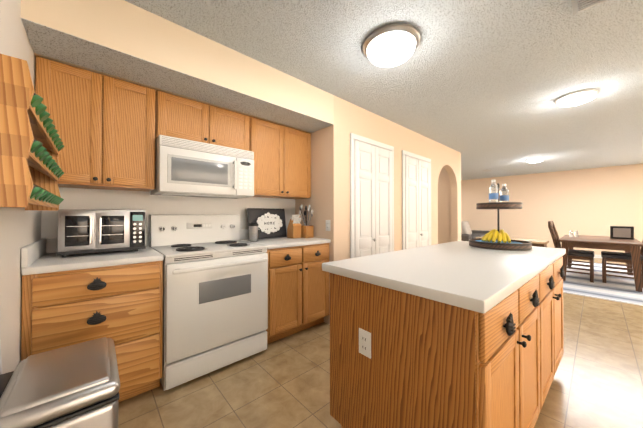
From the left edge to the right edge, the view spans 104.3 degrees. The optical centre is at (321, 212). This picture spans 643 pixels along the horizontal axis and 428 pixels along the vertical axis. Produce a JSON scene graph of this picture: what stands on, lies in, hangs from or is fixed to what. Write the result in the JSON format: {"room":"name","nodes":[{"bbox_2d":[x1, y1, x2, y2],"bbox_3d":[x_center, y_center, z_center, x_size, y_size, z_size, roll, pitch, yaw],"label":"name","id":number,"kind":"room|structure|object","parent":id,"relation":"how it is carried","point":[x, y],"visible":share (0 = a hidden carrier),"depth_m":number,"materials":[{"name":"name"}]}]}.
{"room":"kitchen","nodes":[
{"label":"kitchen","id":0,"kind":"room"},
{"bbox_2d":[0,0,40,373],"bbox_3d":[0.201,-0.047,-0.738,0.150,2.440,6.750,0,-1,-42],"label":"wall","id":1,"kind":"structure","parent":0,"point":[20,227],"depth_m":1.12,"materials":[{"name":"beige paint"}]},
{"bbox_2d":[0,339,1,374],"bbox_3d":[-1.167,0.576,0.886,0.007,1.182,0.406,0,-1,-42],"label":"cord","id":2,"kind":"object","parent":1,"relation":"attached to","point":[0,359],"visible":0.14,"depth_m":0.96,"materials":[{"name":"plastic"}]},
{"bbox_2d":[0,54,63,210],"bbox_3d":[-1.195,-0.241,1.028,0.143,0.459,0.861,0,-1,-42],"label":"shelf","id":3,"kind":"object","parent":1,"relation":"attached to","point":[31,147],"visible":1,"depth_m":0.74,"materials":[{"name":"brown wood"}]},
{"bbox_2d":[41,187,294,245],"bbox_3d":[-1.125,-0.019,2.514,2.255,2.440,0.150,0,-1,-42],"label":"wall","id":4,"kind":"structure","parent":0,"point":[94,199],"depth_m":2.12,"materials":[{"name":"white paint"}]},
{"bbox_2d":[35,56,158,191],"bbox_3d":[-1.574,-0.553,1.791,0.604,0.756,0.315,0,-1,-42],"label":"upper cabinet","id":5,"kind":"object","parent":4,"relation":"attached to","point":[109,129],"depth_m":1.67,"materials":[{"name":"brown wood"}]},
{"bbox_2d":[159,91,250,150],"bbox_3d":[-1.067,-0.749,2.252,0.754,0.358,0.315,0,-1,-42],"label":"upper cabinet","id":6,"kind":"object","parent":4,"relation":"attached to","point":[179,117],"depth_m":2.10,"materials":[{"name":"brown wood"}]},
{"bbox_2d":[150,135,253,198],"bbox_3d":[-1.021,-0.352,2.198,0.748,0.423,0.447,0,-1,-42],"label":"microwave","id":7,"kind":"object","parent":6,"relation":"attached to","point":[187,168],"visible":1,"depth_m":2.01,"materials":[{"name":"white plastic"}]},
{"bbox_2d":[251,117,310,198],"bbox_3d":[-0.502,-0.545,2.762,0.758,0.756,0.315,0,-1,-42],"label":"upper cabinet","id":8,"kind":"object","parent":4,"relation":"attached to","point":[282,154],"depth_m":2.62,"materials":[{"name":"brown wood"}]},
{"bbox_2d":[21,0,333,132],"bbox_3d":[-0.891,-1.086,2.176,2.135,0.312,0.680,0,-1,-42],"label":"soffit","id":9,"kind":"structure","parent":0,"point":[125,41],"depth_m":1.67,"materials":[{"name":"beige paint"}]},
{"bbox_2d":[295,96,460,324],"bbox_3d":[1.265,-0.006,4.121,3.685,2.440,0.680,0,-1,-42],"label":"wall","id":10,"kind":"structure","parent":0,"point":[329,199],"depth_m":2.88,"materials":[{"name":"beige paint"}]},
{"bbox_2d":[326,220,329,230],"bbox_3d":[0.069,0.142,2.685,0.008,0.116,0.072,0,-1,-42],"label":"outlet","id":11,"kind":"object","parent":10,"relation":"attached to","point":[327,225],"visible":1,"depth_m":2.68,"materials":[{"name":"white plastic"}]},
{"bbox_2d":[350,133,393,257],"bbox_3d":[0.667,0.158,3.071,0.880,2.095,0.065,0,-1,-42],"label":"closet door","id":12,"kind":"structure","parent":10,"relation":"in","point":[371,197],"depth_m":3.03,"materials":[{"name":"white wood"}]},
{"bbox_2d":[402,150,430,249],"bbox_3d":[1.497,0.164,3.823,0.900,2.095,0.065,0,-1,-42],"label":"closet door","id":13,"kind":"structure","parent":10,"relation":"in","point":[416,200],"depth_m":3.78,"materials":[{"name":"white wood"}]},
{"bbox_2d":[118,258,642,427],"bbox_3d":[2.722,1.266,4.271,10.630,0.100,11.100,0,-1,-42],"label":"floor","id":14,"kind":"structure","parent":0,"point":[597,382],"depth_m":1.70,"materials":[{"name":"tile"}]},
{"bbox_2d":[0,337,119,427],"bbox_3d":[-0.921,0.868,0.890,0.374,0.638,0.428,0,-1,-42],"label":"trash can","id":15,"kind":"object","parent":14,"relation":"on","point":[75,386],"visible":1,"depth_m":0.80,"materials":[{"name":"silver metal"}]},
{"bbox_2d":[21,234,163,402],"bbox_3d":[-1.457,0.684,1.650,0.602,1.011,0.665,0,-1,-42],"label":"base cabinet","id":16,"kind":"object","parent":14,"relation":"on","point":[115,296],"visible":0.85,"depth_m":1.45,"materials":[{"name":"brown wood"}]},
{"bbox_2d":[57,209,145,256],"bbox_3d":[-1.514,0.131,1.744,0.439,0.294,0.378,0,-1,-42],"label":"toaster oven","id":17,"kind":"object","parent":16,"relation":"on","point":[81,231],"visible":1,"depth_m":1.61,"materials":[{"name":"silver metal"}]},
{"bbox_2d":[149,214,267,390],"bbox_3d":[-0.933,0.608,2.093,0.756,1.178,0.705,0,-1,-42],"label":"stove","id":18,"kind":"object","parent":14,"relation":"on","point":[215,292],"visible":1,"depth_m":1.87,"materials":[{"name":"white metal"}]},
{"bbox_2d":[239,228,330,343],"bbox_3d":[-0.384,0.692,2.622,0.757,1.011,0.667,0,-1,-42],"label":"base cabinet","id":19,"kind":"object","parent":14,"relation":"on","point":[298,289],"visible":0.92,"depth_m":2.37,"materials":[{"name":"brown wood"}]},
{"bbox_2d":[249,223,260,241],"bbox_3d":[-0.649,0.194,2.438,0.122,0.180,0.092,0,-1,-42],"label":"travel mug","id":20,"kind":"object","parent":19,"relation":"on","point":[253,232],"visible":1,"depth_m":2.39,"materials":[{"name":"silver metal"}]},
{"bbox_2d":[247,208,286,238],"bbox_3d":[-0.590,0.122,2.761,0.460,0.328,0.079,0,-1,-42],"label":"home sign","id":21,"kind":"object","parent":19,"relation":"on","point":[271,223],"visible":0.96,"depth_m":2.74,"materials":[{"name":"grey wood"}]},
{"bbox_2d":[287,214,300,237],"bbox_3d":[-0.302,0.156,2.800,0.110,0.262,0.132,0,-1,-42],"label":"knife block","id":22,"kind":"object","parent":19,"relation":"on","point":[294,229],"visible":1,"depth_m":2.76,"materials":[{"name":"brown wood"}]},
{"bbox_2d":[299,204,313,237],"bbox_3d":[-0.163,0.100,2.830,0.187,0.375,0.163,0,-1,-42],"label":"utensil holder","id":23,"kind":"object","parent":19,"relation":"on","point":[307,230],"visible":0.94,"depth_m":2.81,"materials":[{"name":"brown wood"}]},
{"bbox_2d":[330,253,565,427],"bbox_3d":[0.957,0.756,1.613,1.760,0.868,0.758,0,-1,-40],"label":"kitchen island","id":24,"kind":"object","parent":14,"relation":"on","point":[459,334],"depth_m":1.04,"materials":[{"name":"brown wood"}]},
{"bbox_2d":[322,241,565,316],"bbox_3d":[0.942,0.300,1.643,1.808,0.044,0.778,0,-1,-40],"label":"island countertop","id":25,"kind":"structure","parent":24,"relation":"on","point":[456,274],"depth_m":1.17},
{"bbox_2d":[469,180,531,250],"bbox_3d":[1.426,0.011,2.013,0.413,0.539,0.413,0,-1,-42],"label":"tiered tray","id":26,"kind":"object","parent":25,"relation":"on","point":[497,239],"visible":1,"depth_m":1.96,"materials":[{"name":"brown wood"}]},
{"bbox_2d":[461,221,489,240],"bbox_3d":[4.448,0.756,7.784,2.200,0.978,1.020,0,-1,-42],"label":"sofa","id":27,"kind":"object","parent":14,"relation":"on","point":[467,233],"visible":0.27,"depth_m":7.07,"materials":[{"name":"fabric"}]},
{"bbox_2d":[563,262,642,305],"bbox_3d":[5.298,1.213,4.684,3.700,0.011,3.550,0,-1,-42],"label":"rug","id":28,"kind":"object","parent":14,"relation":"on","point":[618,289],"visible":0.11,"depth_m":4.09,"materials":[{"name":"white fabric"}]},
{"bbox_2d":[476,236,548,246],"bbox_3d":[3.497,0.850,4.619,0.380,0.712,1.030,0,-1,-42],"label":"console table","id":29,"kind":"object","parent":28,"relation":"on","point":[540,243],"visible":0.15,"depth_m":4.26,"materials":[{"name":"brown wood"}]},
{"bbox_2d":[548,221,594,282],"bbox_3d":[4.623,0.687,4.629,0.470,1.037,0.588,0,-1,-42],"label":"chair","id":30,"kind":"object","parent":28,"relation":"on","point":[581,254],"visible":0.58,"depth_m":4.46,"materials":[{"name":"brown wood"}]},
{"bbox_2d":[558,226,642,291],"bbox_3d":[5.092,0.728,4.602,1.620,0.955,0.940,0,-1,-42],"label":"dining table","id":31,"kind":"object","parent":28,"relation":"on","point":[621,238],"visible":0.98,"depth_m":4.24,"materials":[{"name":"brown wood"}]},
{"bbox_2d":[601,241,642,287],"bbox_3d":[5.154,0.684,4.207,0.470,1.037,0.588,0,-1,-42],"label":"chair","id":32,"kind":"object","parent":28,"relation":"on","point":[621,257],"visible":0.73,"depth_m":4.19,"materials":[{"name":"brown wood"}]},
{"bbox_2d":[124,0,642,179],"bbox_3d":[2.722,-1.274,4.293,10.630,0.100,11.100,0,-1,-42],"label":"ceiling","id":33,"kind":"structure","parent":0,"point":[479,85],"depth_m":2.12,"materials":[{"name":"white paint"}]},
{"bbox_2d":[363,23,419,67],"bbox_3d":[0.510,-1.169,1.841,0.406,0.148,0.406,0,-1,-42],"label":"ceiling light","id":34,"kind":"object","parent":33,"relation":"attached to","point":[390,45],"visible":1,"depth_m":1.74,"materials":[{"name":"white glass"}]},
{"bbox_2d":[526,158,543,162],"bbox_3d":[4.869,-1.171,5.698,0.324,0.078,0.324,0,-1,-42],"label":"ceiling light","id":35,"kind":"object","parent":33,"relation":"attached to","point":[533,160],"visible":1,"depth_m":5.62,"materials":[{"name":"white glass"}]},
{"bbox_2d":[555,89,597,106],"bbox_3d":[2.717,-1.197,2.667,0.324,0.078,0.324,0,-1,-42],"label":"ceiling light","id":36,"kind":"object","parent":33,"relation":"attached to","point":[579,97],"visible":1,"depth_m":2.60,"materials":[{"name":"white glass"}]},
{"bbox_2d":[571,0,608,14],"bbox_3d":[1.680,-1.236,1.221,0.320,0.024,0.650,0,-1,-42],"label":"ceiling vent","id":37,"kind":"object","parent":33,"relation":"in","point":[578,6],"visible":1,"depth_m":1.48,"materials":[{"name":"white metal"}]},
{"bbox_2d":[438,167,450,243],"bbox_3d":[2.337,0.007,5.593,0.120,2.440,1.180,0,-1,-42],"label":"wall","id":38,"kind":"structure","parent":0,"point":[444,210],"depth_m":5.24,"materials":[{"name":"beige paint"}]},
{"bbox_2d":[461,164,642,254],"bbox_3d":[6.604,0.026,7.802,0.150,2.440,10.800,0,-1,-42],"label":"wall","id":39,"kind":"structure","parent":0,"point":[600,201],"depth_m":7.22,"materials":[{"name":"beige paint"}]}
]}

